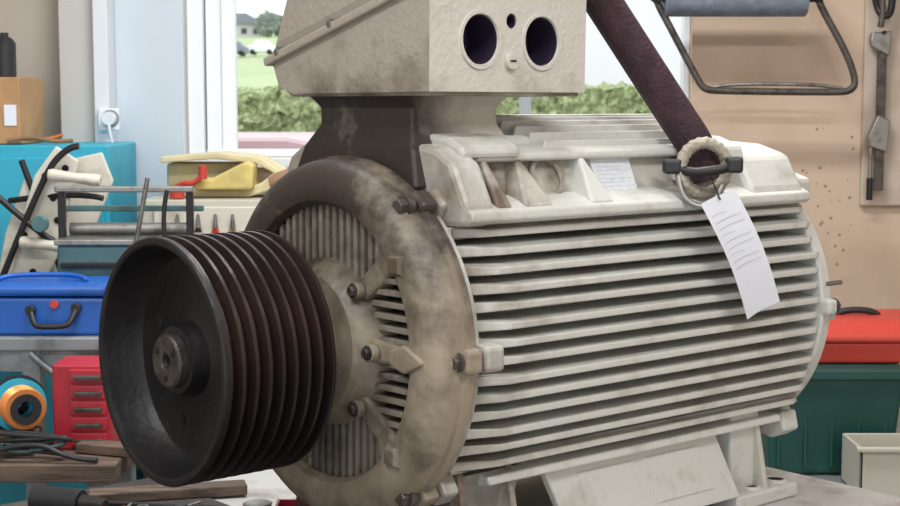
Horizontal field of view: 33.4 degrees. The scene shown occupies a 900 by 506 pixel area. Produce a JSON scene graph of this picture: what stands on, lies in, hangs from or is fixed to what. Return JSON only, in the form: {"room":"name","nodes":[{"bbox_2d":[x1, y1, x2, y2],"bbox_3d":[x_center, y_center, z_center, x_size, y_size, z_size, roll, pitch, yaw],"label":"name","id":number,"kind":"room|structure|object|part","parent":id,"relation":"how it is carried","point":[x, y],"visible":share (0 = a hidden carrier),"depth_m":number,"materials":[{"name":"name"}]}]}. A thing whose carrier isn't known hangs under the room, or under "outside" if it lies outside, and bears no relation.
{"room":"repair workshop","nodes":[
{"label":"repair workshop","id":0,"kind":"room"},
{"bbox_2d":[0,0,188,153],"bbox_3d":[-1.918,-0.531,4.871,2.165,3.200,0.200,0,6,0],"label":"wall","id":1,"kind":"structure","parent":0,"point":[33,25],"depth_m":4.76,"materials":[{"name":"beige paint"}]},
{"bbox_2d":[54,177,203,275],"bbox_3d":[-0.820,-0.018,3.844,0.360,0.362,0.246,0,6,0],"label":"rack","id":2,"kind":"object","parent":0,"point":[90,248],"depth_m":3.79,"materials":[{"name":"grey metal"}]},
{"bbox_2d":[108,501,216,505],"bbox_3d":[-0.640,0.507,2.984,0.447,0.010,0.085,0,6,0],"label":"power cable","id":3,"kind":"object","parent":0,"point":[110,503],"depth_m":3.01,"materials":[{"name":"black rubber"}]},
{"bbox_2d":[257,157,291,182],"bbox_3d":[-0.034,0.373,4.961,1.603,1.382,0.200,0,6,0],"label":"wall","id":4,"kind":"structure","parent":0,"point":[262,173],"depth_m":4.80,"materials":[{"name":"paint"}]},
{"bbox_2d":[186,0,206,153],"bbox_3d":[-0.810,-0.942,4.796,0.050,1.268,0.130,0,6,0],"label":"frame","id":5,"kind":"object","parent":4,"relation":"attached to","point":[195,9],"visible":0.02,"depth_m":4.77,"materials":[{"name":"white plastic"}]},
{"bbox_2d":[205,0,222,151],"bbox_3d":[-0.757,-0.942,4.796,0.045,1.268,0.070,0,6,0],"label":"window frame","id":6,"kind":"structure","parent":4,"relation":"in","point":[212,7],"depth_m":4.80,"materials":[{"name":"white plastic"}]},
{"bbox_2d":[221,0,237,148],"bbox_3d":[-0.713,-0.943,4.811,0.045,1.268,0.040,0,6,0],"label":"frame","id":7,"kind":"structure","parent":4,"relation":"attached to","point":[228,7],"depth_m":4.83,"materials":[{"name":"white plastic"}]},
{"bbox_2d":[194,158,290,167],"bbox_3d":[-0.024,-0.287,4.772,1.623,0.030,0.045,0,6,0],"label":"trim","id":8,"kind":"structure","parent":4,"relation":"attached to","point":[285,162],"depth_m":4.75,"materials":[{"name":"white"}]},
{"bbox_2d":[206,149,299,156],"bbox_3d":[-0.009,-0.324,4.867,1.553,0.025,0.070,0,6,0],"label":"frame","id":9,"kind":"object","parent":4,"relation":"on","point":[269,152],"visible":0.11,"depth_m":4.83,"materials":[{"name":"white plastic"}]},
{"bbox_2d":[519,97,530,113],"bbox_3d":[0.243,-0.943,4.806,0.037,1.268,0.050,0,6,0],"label":"mullion","id":10,"kind":"object","parent":4,"relation":"attached to","point":[524,102],"visible":0.02,"depth_m":4.83,"materials":[{"name":"grey"}]},
{"bbox_2d":[680,17,689,98],"bbox_3d":[0.758,-0.943,4.806,0.020,1.268,0.070,0,6,0],"label":"frame","id":11,"kind":"object","parent":4,"relation":"attached to","point":[685,21],"visible":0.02,"depth_m":4.81,"materials":[{"name":"white plastic"}]},
{"bbox_2d":[689,0,899,411],"bbox_3d":[1.884,-0.531,4.871,2.232,3.200,0.200,0,6,0],"label":"wall","id":12,"kind":"structure","parent":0,"point":[723,50],"depth_m":4.78,"materials":[{"name":"beige paint"}]},
{"bbox_3d":[0.000,1.494,1.152,6.300,0.100,8.000,0,6,0],"label":"floor","id":13,"kind":"structure","parent":0,"visible":0},
{"bbox_2d":[0,335,98,499],"bbox_3d":[-1.410,0.664,3.920,1.580,1.008,0.728,0,6,0],"label":"workbench","id":14,"kind":"object","parent":13,"relation":"on","point":[33,355],"visible":0.26,"depth_m":3.53,"materials":[{"name":"grey metal"}]},
{"bbox_3d":[-0.985,0.710,3.592,0.040,0.980,0.040,0,6,0],"label":"table leg","id":15,"kind":"part","parent":14,"relation":"part of","materials":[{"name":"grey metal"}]},
{"bbox_2d":[0,272,109,334],"bbox_3d":[-1.116,0.117,3.611,0.618,0.138,0.247,0,6,0],"label":"toolbox","id":16,"kind":"object","parent":14,"relation":"on","point":[31,303],"visible":0.99,"depth_m":3.53,"materials":[{"name":"blue paint"}]},
{"bbox_3d":[-0.931,0.152,3.511,0.120,0.052,0.042,0,6,0],"label":"handle","id":17,"kind":"part","parent":16,"relation":"part of","materials":[{"name":"black plastic"}]},
{"bbox_3d":[-1.116,0.080,3.625,0.618,0.027,0.210,0,6,0],"label":"lid","id":18,"kind":"part","parent":16,"relation":"part of","materials":[{"name":"blue paint"}]},
{"bbox_2d":[0,143,113,275],"bbox_3d":[-1.093,-0.081,4.074,0.334,0.437,0.193,0,6,0],"label":"coil winding former","id":19,"kind":"object","parent":14,"relation":"on","point":[32,230],"visible":0.78,"depth_m":4.05,"materials":[{"name":"beige plastic"}]},
{"bbox_3d":[-1.180,-0.041,4.123,0.159,0.346,0.014,0,6,0],"label":"plate","id":20,"kind":"part","parent":19,"relation":"part of","materials":[{"name":"beige plastic"}]},
{"bbox_3d":[-1.090,-0.078,3.992,0.044,0.044,0.020,0,6,0],"label":"knob","id":21,"kind":"part","parent":19,"relation":"part of","materials":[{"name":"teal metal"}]},
{"bbox_3d":[-1.100,-0.074,4.059,0.198,0.426,0.014,0,6,0],"label":"plate","id":22,"kind":"part","parent":19,"relation":"part of","materials":[{"name":"beige plastic"}]},
{"bbox_3d":[-1.025,-0.075,4.160,0.189,0.407,0.014,0,6,0],"label":"plate","id":23,"kind":"part","parent":19,"relation":"part of","materials":[{"name":"beige plastic"}]},
{"bbox_2d":[0,430,135,488],"bbox_3d":[-1.460,0.797,3.405,1.480,0.845,0.290,0,6,0],"label":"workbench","id":24,"kind":"object","parent":13,"relation":"on","point":[36,468],"depth_m":3.24,"materials":[{"name":"brown wood"}]},
{"bbox_2d":[0,374,46,455],"bbox_3d":[-0.962,0.359,3.332,0.137,0.172,0.117,0,6,0],"label":"spool","id":25,"kind":"object","parent":24,"relation":"on","point":[15,390],"visible":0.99,"depth_m":3.31,"materials":[{"name":"paint"}]},
{"bbox_3d":[-0.879,0.418,3.264,0.242,0.064,0.062,0,6,4],"label":"cable coil","id":26,"kind":"part","parent":24,"relation":"part of","materials":[{"name":"grey rubber"}]},
{"bbox_2d":[52,355,118,448],"bbox_3d":[-0.826,0.340,3.416,0.128,0.192,0.147,0,6,0],"label":"drawer unit","id":27,"kind":"object","parent":24,"relation":"on","point":[80,409],"visible":0.82,"depth_m":3.35,"materials":[{"name":"red paint"}]},
{"bbox_3d":[-0.809,0.275,3.350,0.082,0.030,0.010,0,6,0],"label":"drawer","id":28,"kind":"part","parent":27,"relation":"part of","materials":[{"name":"red paint"}]},
{"bbox_3d":[-0.809,0.278,3.341,0.062,0.010,0.010,0,6,0],"label":"drawer pull","id":29,"kind":"part","parent":27,"relation":"part of","materials":[{"name":"metal"}]},
{"bbox_3d":[-0.809,0.314,3.345,0.062,0.010,0.010,0,6,0],"label":"drawer pull","id":30,"kind":"part","parent":27,"relation":"part of","materials":[{"name":"metal"}]},
{"bbox_3d":[-0.809,0.311,3.354,0.082,0.030,0.010,0,6,0],"label":"drawer","id":31,"kind":"part","parent":27,"relation":"part of","materials":[{"name":"red paint"}]},
{"bbox_3d":[-0.809,0.350,3.349,0.062,0.010,0.010,0,6,0],"label":"drawer pull","id":32,"kind":"part","parent":27,"relation":"part of","materials":[{"name":"metal"}]},
{"bbox_3d":[-0.809,0.385,3.352,0.062,0.010,0.010,0,6,0],"label":"drawer pull","id":33,"kind":"part","parent":27,"relation":"part of","materials":[{"name":"metal"}]},
{"bbox_3d":[-0.809,0.421,3.356,0.062,0.010,0.010,0,6,0],"label":"drawer pull","id":34,"kind":"part","parent":27,"relation":"part of","materials":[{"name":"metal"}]},
{"bbox_3d":[-0.809,0.347,3.357,0.082,0.030,0.010,0,6,0],"label":"drawer","id":35,"kind":"part","parent":27,"relation":"part of","materials":[{"name":"red paint"}]},
{"bbox_3d":[-0.809,0.383,3.361,0.082,0.030,0.010,0,6,0],"label":"drawer","id":36,"kind":"part","parent":27,"relation":"part of","materials":[{"name":"red paint"}]},
{"bbox_3d":[-0.809,0.418,3.364,0.082,0.030,0.010,0,6,0],"label":"drawer","id":37,"kind":"part","parent":27,"relation":"part of","materials":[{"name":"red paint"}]},
{"bbox_3d":[-0.760,0.860,3.300,0.050,0.740,0.050,0,6,0],"label":"leg","id":38,"kind":"part","parent":24,"relation":"part of","materials":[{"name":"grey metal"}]},
{"bbox_2d":[75,440,129,457],"bbox_3d":[-0.715,0.434,3.316,0.230,0.022,0.055,2,6,20],"label":"plank","id":39,"kind":"object","parent":24,"relation":"on","point":[104,447],"visible":0.5,"depth_m":3.31,"materials":[{"name":"brown wood"}]},
{"bbox_3d":[-0.760,0.838,3.519,0.050,0.740,0.050,0,6,0],"label":"leg","id":40,"kind":"part","parent":24,"relation":"part of","materials":[{"name":"grey metal"}]},
{"bbox_2d":[0,142,142,504],"bbox_3d":[-1.542,0.386,4.567,1.115,1.435,0.425,0,6,0],"label":"cabinet","id":41,"kind":"object","parent":13,"relation":"on","point":[120,157],"visible":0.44,"depth_m":4.37,"materials":[{"name":"metal"}]},
{"bbox_2d":[0,77,43,143],"bbox_3d":[-1.403,-0.425,4.469,0.315,0.195,0.265,0,6,0],"label":"cardboard box","id":42,"kind":"object","parent":41,"relation":"on","point":[21,98],"visible":0.84,"depth_m":4.36,"materials":[{"name":"cardboard"},{"name":"paper"}]},
{"bbox_2d":[0,33,16,76],"bbox_3d":[-1.310,-0.583,4.414,0.064,0.130,0.064,0,6,0],"label":"spray can","id":43,"kind":"object","parent":42,"relation":"on","point":[7,44],"visible":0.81,"depth_m":4.39,"materials":[{"name":"black metal"}]},
{"bbox_2d":[6,133,72,142],"bbox_3d":[-1.186,-0.332,4.335,0.192,0.030,0.016,0,6,0],"label":"scraps","id":44,"kind":"object","parent":41,"relation":"on","point":[53,139],"visible":1,"depth_m":4.33,"materials":[{"name":"wood"}]},
{"bbox_3d":[-1.220,0.396,4.383,0.440,1.350,0.015,0,6,0],"label":"door","id":45,"kind":"part","parent":41,"relation":"part of","materials":[{"name":"paint"}]},
{"bbox_2d":[142,192,265,477],"bbox_3d":[-0.550,0.463,4.601,0.700,1.275,0.413,0,6,0],"label":"cabinet","id":46,"kind":"object","parent":13,"relation":"on","point":[220,214],"visible":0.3,"depth_m":4.36,"materials":[{"name":"beige plastic"}]},
{"bbox_2d":[169,165,206,198],"bbox_3d":[-0.764,-0.208,4.386,0.116,0.098,0.044,1,6,7],"label":"hand crank","id":47,"kind":"object","parent":46,"relation":"on","point":[202,168],"visible":0.91,"depth_m":4.37,"materials":[{"name":"red plastic"}]},
{"bbox_3d":[-0.760,-0.210,4.376,0.094,0.051,0.023,1,6,14],"label":"arm","id":48,"kind":"part","parent":47,"relation":"part of","materials":[{"name":"red plastic"}]},
{"bbox_3d":[-0.580,-0.017,4.372,0.560,0.235,0.015,0,6,0],"label":"tool panel","id":49,"kind":"part","parent":46,"relation":"part of","materials":[{"name":"beige plastic"}]},
{"bbox_2d":[161,151,287,196],"bbox_3d":[-0.610,-0.240,4.538,0.500,0.131,0.280,0,6,0],"label":"sheets","id":50,"kind":"object","parent":46,"relation":"on","point":[236,177],"visible":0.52,"depth_m":4.45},
{"bbox_2d":[268,169,287,186],"bbox_3d":[-0.428,-0.216,4.412,0.214,0.071,0.093,0,6,0],"label":"gloves","id":51,"kind":"object","parent":50,"relation":"on","point":[274,177],"visible":0.04,"depth_m":4.38,"materials":[{"name":"orange fabric"}]},
{"bbox_2d":[206,467,899,505],"bbox_3d":[-0.110,0.902,2.868,1.957,0.741,1.370,-5,7,-41],"label":"workbench","id":52,"kind":"object","parent":13,"relation":"on","point":[266,484],"visible":0.07,"depth_m":3.14,"materials":[{"name":"grey metal"}]},
{"bbox_2d":[0,478,229,505],"bbox_3d":[-0.527,0.566,2.480,0.845,0.004,1.340,-5,7,-41],"label":"rubber mat","id":53,"kind":"object","parent":52,"relation":"on","point":[147,481],"visible":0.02,"depth_m":3.06,"materials":[{"name":"grey rubber"}]},
{"bbox_2d":[28,485,107,505],"bbox_3d":[-0.745,0.488,2.940,0.157,0.056,0.056,2,6,17],"label":"power tool","id":54,"kind":"object","parent":53,"relation":"on","point":[39,495],"visible":1,"depth_m":2.92,"materials":[{"name":"grey plastic"}]},
{"bbox_3d":[-0.770,0.488,2.947,0.104,0.056,0.056,2,6,17],"label":"motor","id":55,"kind":"part","parent":54,"relation":"part of","materials":[{"name":"black plastic"}]},
{"bbox_2d":[88,479,246,501],"bbox_3d":[-0.580,0.492,3.088,0.320,0.022,0.050,-1,6,-14],"label":"plank","id":56,"kind":"object","parent":53,"relation":"on","point":[228,487],"visible":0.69,"depth_m":3.07,"materials":[{"name":"brown wood"}]},
{"bbox_2d":[175,501,201,505],"bbox_3d":[-0.522,0.504,2.986,0.018,0.018,0.075,4,7,33],"label":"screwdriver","id":57,"kind":"object","parent":53,"relation":"on","point":[197,502],"visible":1,"depth_m":2.98,"materials":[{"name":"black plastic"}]},
{"bbox_3d":[-0.514,0.503,2.999,0.006,0.006,0.045,4,7,33],"label":"blade","id":58,"kind":"part","parent":57,"relation":"part of","materials":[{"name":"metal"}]},
{"bbox_2d":[243,499,271,505],"bbox_3d":[-0.375,0.503,2.924,0.058,0.033,0.058,0,6,0],"label":"metal can","id":59,"kind":"object","parent":53,"relation":"on","point":[254,502],"visible":1,"depth_m":2.93,"materials":[{"name":"metal"}]},
{"bbox_2d":[275,499,295,505],"bbox_3d":[-0.278,0.504,2.873,0.115,0.040,0.100,0,6,0],"label":"tray","id":60,"kind":"object","parent":53,"relation":"on","point":[280,502],"visible":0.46,"depth_m":2.92,"materials":[{"name":"red paint"}]},
{"bbox_2d":[244,0,842,505],"bbox_3d":[0.149,-0.047,2.920,1.225,1.137,0.684,-5,7,-41],"label":"motor","id":61,"kind":"object","parent":52,"relation":"on","point":[510,298],"visible":0.76,"depth_m":2.63,"materials":[{"name":"paint"}]},
{"bbox_2d":[99,230,335,486],"bbox_3d":[-0.389,0.168,2.468,0.209,0.401,0.401,-5,7,-41],"label":"pulley","id":62,"kind":"object","parent":61,"relation":"attached to","point":[217,351],"visible":1,"depth_m":2.39,"materials":[{"name":"metal"}]},
{"bbox_3d":[-0.045,-0.482,2.738,0.373,0.236,0.457,-5,7,-41],"label":"terminal box lid","id":63,"kind":"part","parent":61,"relation":"part of","materials":[{"name":"paint"}]},
{"bbox_2d":[349,284,356,297],"bbox_3d":[-0.162,0.064,2.507,0.005,0.024,0.024,-5,7,-41],"label":"bolt","id":64,"kind":"object","parent":61,"relation":"in","point":[352,287],"depth_m":2.50,"materials":[{"name":"metal"}]},
{"bbox_2d":[349,402,357,416],"bbox_3d":[-0.162,0.263,2.526,0.005,0.024,0.024,-5,7,-41],"label":"bolt","id":65,"kind":"object","parent":61,"relation":"in","point":[353,406],"depth_m":2.52,"materials":[{"name":"metal"}]},
{"bbox_2d":[363,346,371,360],"bbox_3d":[-0.137,0.166,2.487,0.005,0.024,0.024,-5,7,-41],"label":"bolt","id":66,"kind":"object","parent":61,"relation":"in","point":[367,350],"depth_m":2.48,"materials":[{"name":"metal"}]},
{"bbox_2d":[398,195,412,213],"bbox_3d":[-0.075,-0.075,2.454,0.005,0.038,0.038,-5,7,-41],"label":"bolt","id":67,"kind":"object","parent":61,"relation":"in","point":[405,203],"depth_m":2.44,"materials":[{"name":"metal"}]},
{"bbox_2d":[405,492,414,505],"bbox_3d":[-0.072,0.407,2.498,0.005,0.038,0.038,-5,7,-41],"label":"bolt","id":68,"kind":"object","parent":61,"relation":"in","point":[409,496],"depth_m":2.48,"materials":[{"name":"metal"}]},
{"bbox_2d":[457,353,464,372],"bbox_3d":[0.012,0.175,2.399,0.005,0.032,0.032,-5,7,-41],"label":"bolt","id":69,"kind":"object","parent":61,"relation":"in","point":[460,356],"depth_m":2.39,"materials":[{"name":"grey metal"}]},
{"bbox_3d":[0.052,-0.360,2.529,0.096,0.102,0.004,-5,7,-41],"label":"entry seat","id":70,"kind":"part","parent":61,"relation":"part of","materials":[{"name":"beige metal"}]},
{"bbox_3d":[0.047,-0.197,2.672,0.184,0.026,0.108,-5,7,-41],"label":"neck plate","id":71,"kind":"part","parent":61,"relation":"part of","materials":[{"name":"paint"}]},
{"bbox_3d":[0.160,-0.369,2.623,0.096,0.102,0.004,-5,7,-41],"label":"entry seat","id":72,"kind":"part","parent":61,"relation":"part of","materials":[{"name":"paint"}]},
{"bbox_3d":[0.275,-0.138,2.851,0.887,0.134,0.205,-5,7,-41],"label":"panel","id":73,"kind":"part","parent":61,"relation":"part of","materials":[{"name":"paint"}]},
{"bbox_3d":[0.300,0.438,2.775,0.160,0.084,0.033,-5,7,-41],"label":"foot panel","id":74,"kind":"part","parent":61,"relation":"part of","materials":[{"name":"paint"}]},
{"bbox_3d":[0.334,0.365,2.873,0.813,0.047,0.124,-5,7,-41],"label":"rail","id":75,"kind":"part","parent":61,"relation":"part of","materials":[{"name":"metal"}]},
{"bbox_3d":[0.445,0.425,2.900,0.174,0.084,0.033,-5,7,-41],"label":"foot panel","id":76,"kind":"part","parent":61,"relation":"part of","materials":[{"name":"paint"}]},
{"bbox_2d":[677,136,732,199],"bbox_3d":[0.477,-0.160,2.816,0.128,0.119,0.025,-3,6,-25],"label":"ring","id":77,"kind":"object","parent":61,"relation":"attached to","point":[712,144],"visible":0.84,"depth_m":2.81,"materials":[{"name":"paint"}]},
{"bbox_2d":[662,157,742,209],"bbox_3d":[0.470,-0.130,2.792,0.146,0.098,0.043,0,6,0],"label":"shackle","id":78,"kind":"object","parent":77,"relation":"attached to","point":[732,164],"visible":0.93,"depth_m":2.78,"materials":[{"name":"black metal"}]},
{"bbox_2d":[701,176,779,318],"bbox_3d":[0.543,-0.011,2.827,0.246,0.277,0.043,-5,7,-41],"label":"paper tag","id":79,"kind":"object","parent":78,"relation":"hanging from","point":[739,239],"visible":1,"depth_m":2.81,"materials":[{"name":"white paper"}]},
{"bbox_2d":[832,298,840,313],"bbox_3d":[0.786,0.108,3.075,0.005,0.032,0.032,-5,7,-41],"label":"bolt","id":80,"kind":"object","parent":61,"relation":"in","point":[838,303],"depth_m":3.06,"materials":[{"name":"beige metal"}]},
{"bbox_2d":[801,412,899,483],"bbox_3d":[1.360,0.847,4.274,1.480,0.575,1.100,0,6,0],"label":"side table","id":81,"kind":"object","parent":13,"relation":"on","point":[830,477],"visible":0.02,"depth_m":3.96,"materials":[{"name":"grey metal"}]},
{"bbox_2d":[761,363,899,473],"bbox_3d":[1.005,0.425,4.137,0.386,0.289,0.450,0,6,0],"label":"crate","id":82,"kind":"object","parent":81,"relation":"on","point":[838,398],"visible":0.35,"depth_m":3.93,"materials":[{"name":"green plastic"}]},
{"bbox_2d":[818,307,899,362],"bbox_3d":[1.208,0.213,4.106,0.525,0.135,0.310,0,6,0],"label":"toolbox","id":83,"kind":"object","parent":82,"relation":"on","point":[856,334],"visible":0.7,"depth_m":3.97,"materials":[{"name":"red metal"}]},
{"bbox_3d":[1.110,0.162,4.096,0.136,0.031,0.018,0,6,0],"label":"handle","id":84,"kind":"part","parent":83,"relation":"part of","materials":[{"name":"black plastic"}]},
{"bbox_3d":[1.208,0.195,4.104,0.525,0.055,0.310,0,6,0],"label":"lid","id":85,"kind":"part","parent":83,"relation":"part of","materials":[{"name":"red plastic"}]},
{"bbox_2d":[841,433,899,496],"bbox_3d":[1.210,0.537,3.816,0.400,0.128,0.190,0,6,0],"label":"plastic bin","id":86,"kind":"object","parent":81,"relation":"on","point":[870,461],"visible":0.81,"depth_m":3.73,"materials":[{"name":"beige plastic"}]},
{"bbox_3d":[3.075,-0.148,0.990,0.150,3.200,8.000,0,6,0],"label":"wall","id":87,"kind":"structure","parent":0,"visible":0},
{"bbox_2d":[651,0,857,95],"bbox_3d":[0.922,-0.697,4.629,0.644,0.422,0.262,0,6,0],"label":"holder","id":88,"kind":"object","parent":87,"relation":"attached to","point":[666,9],"visible":1,"depth_m":4.54,"materials":[{"name":"black metal"}]},
{"bbox_3d":[0.628,-0.778,4.545,0.057,0.058,0.044,0,6,0],"label":"knob","id":89,"kind":"part","parent":88,"relation":"part of","materials":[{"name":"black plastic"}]},
{"bbox_3d":[0.995,-0.510,4.582,0.414,0.025,0.012,0,6,0],"label":"frame","id":90,"kind":"part","parent":88,"relation":"part of","materials":[{"name":"metal"}]},
{"bbox_2d":[859,0,899,205],"bbox_3d":[1.650,-0.605,4.702,0.700,0.920,0.120,0,6,0],"label":"board","id":91,"kind":"object","parent":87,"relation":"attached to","point":[880,118],"visible":1,"depth_m":4.74,"materials":[{"name":"paint"}]},
{"bbox_3d":[1.327,-0.202,4.745,0.020,0.070,0.020,0,6,0],"label":"clamp handle","id":92,"kind":"part","parent":91,"relation":"part of","materials":[{"name":"black metal"}]},
{"bbox_3d":[0.000,-1.790,0.828,6.300,0.100,8.000,0,6,0],"label":"ceiling","id":93,"kind":"structure","parent":0,"visible":0},
{"bbox_2d":[586,0,719,183],"bbox_3d":[-0.047,-1.027,2.758,1.150,1.806,0.078,0,6,-3],"label":"sling","id":94,"kind":"object","parent":93,"relation":"hanging from","point":[615,21],"visible":0.78,"depth_m":2.82,"materials":[{"name":"fabric"}]},
{"bbox_3d":[-3.075,-0.148,0.990,0.150,3.200,8.000,0,6,0],"label":"wall","id":95,"kind":"structure","parent":0,"visible":0},
{"bbox_2d":[58,0,94,141],"bbox_3d":[-1.157,-0.517,4.722,0.115,3.200,0.100,0,6,0],"label":"trim","id":96,"kind":"structure","parent":95,"relation":"attached to","point":[74,16],"depth_m":4.67,"materials":[{"name":"grey paint"}]},
{"bbox_2d":[92,0,116,141],"bbox_3d":[-1.077,-0.515,4.702,0.045,3.200,0.140,0,6,0],"label":"trim","id":97,"kind":"structure","parent":95,"relation":"attached to","point":[102,10],"depth_m":4.63,"materials":[{"name":"white paint"}]},
{"bbox_2d":[98,108,119,142],"bbox_3d":[-1.041,-0.392,4.613,0.065,0.104,0.062,0,6,0],"label":"wall socket","id":98,"kind":"object","parent":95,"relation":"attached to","point":[108,118],"visible":0.69,"depth_m":4.58,"materials":[{"name":"white plastic"}]},
{"bbox_2d":[114,0,186,478],"bbox_3d":[-0.948,-0.519,4.752,0.215,3.200,0.040,0,6,0],"label":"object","id":99,"kind":"structure","parent":95,"relation":"attached to","point":[150,73],"depth_m":4.73,"materials":[{"name":"white paint"}]},
{"label":"outside","id":100,"kind":"structure","parent":0,"visible":0},
{"bbox_3d":[0.000,-0.108,17.574,120.000,0.100,25.000,0,6,0],"label":"ground","id":101,"kind":"structure","parent":100,"visible":0},
{"bbox_2d":[238,132,314,148],"bbox_3d":[-1.425,0.148,7.199,4.435,1.430,1.860,0,6,0],"label":"car","id":102,"kind":"object","parent":101,"relation":"on","point":[246,140],"visible":0.02,"depth_m":6.43,"materials":[{"name":"pink paint"}]},
{"bbox_2d":[237,80,651,131],"bbox_3d":[0.504,-0.234,9.460,7.512,1.707,1.036,0,6,0],"label":"hedge","id":103,"kind":"object","parent":101,"relation":"on","point":[271,108],"visible":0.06,"depth_m":8.96,"materials":[{"name":"green plant"}]},
{"bbox_2d":[585,0,680,85],"bbox_3d":[4.875,-3.015,16.282,8.250,6.100,7.000,0,6,0],"label":"facade","id":104,"kind":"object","parent":101,"relation":"on","point":[601,65],"visible":0.02,"depth_m":12.89,"materials":[{"name":"white"}]},
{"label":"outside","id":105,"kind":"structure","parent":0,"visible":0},
{"bbox_2d":[237,34,277,86],"bbox_3d":[0.000,-14.265,104.102,270.000,11.230,162.000,0,6,0],"label":"lawn","id":106,"kind":"structure","parent":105,"point":[251,69],"depth_m":72.52,"materials":[{"name":"green plant"}]},
{"bbox_2d":[237,41,248,55],"bbox_3d":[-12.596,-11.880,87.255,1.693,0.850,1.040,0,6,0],"label":"car","id":107,"kind":"object","parent":106,"relation":"on","point":[242,50],"visible":0.48,"depth_m":86.76,"materials":[{"name":"grey metal"}]},
{"bbox_2d":[236,24,262,36],"bbox_3d":[-19.400,-20.710,141.148,3.000,1.400,5.000,0,6,0],"label":"wall","id":108,"kind":"structure","parent":106,"relation":"on","point":[249,27],"depth_m":138.63,"materials":[{"name":"grey paint"}]},
{"bbox_2d":[241,28,246,33],"bbox_3d":[-19.050,-20.513,138.640,0.500,0.500,0.030,0,6,0],"label":"pane","id":109,"kind":"object","parent":108,"relation":"attached to","point":[243,30],"visible":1,"depth_m":138.63,"materials":[{"name":"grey glass"}]},
{"bbox_2d":[236,13,254,23],"bbox_3d":[-19.400,-21.904,141.030,3.600,1.000,5.600,0,6,0],"label":"roof","id":110,"kind":"structure","parent":108,"relation":"on","point":[241,18],"depth_m":138.26,"materials":[{"name":"grey tile"}]},
{"bbox_2d":[247,40,275,54],"bbox_3d":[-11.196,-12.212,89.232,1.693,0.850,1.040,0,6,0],"label":"car","id":111,"kind":"object","parent":106,"relation":"on","point":[259,46],"visible":0.9,"depth_m":88.73,"materials":[{"name":"white metal"}]},
{"bbox_2d":[253,9,280,36],"bbox_3d":[-16.569,-20.737,136.665,2.699,3.007,2.579,0,6,0],"label":"tree","id":112,"kind":"object","parent":106,"relation":"on","point":[267,23],"visible":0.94,"depth_m":135.92,"materials":[{"name":"green plant"}]},
{"bbox_2d":[274,14,282,35],"bbox_3d":[-15.559,-20.842,138.588,2.107,2.566,2.212,0,6,0],"label":"tree","id":113,"kind":"object","parent":106,"relation":"on","point":[279,15],"visible":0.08,"depth_m":138.06,"materials":[{"name":"green plant"}]}
]}

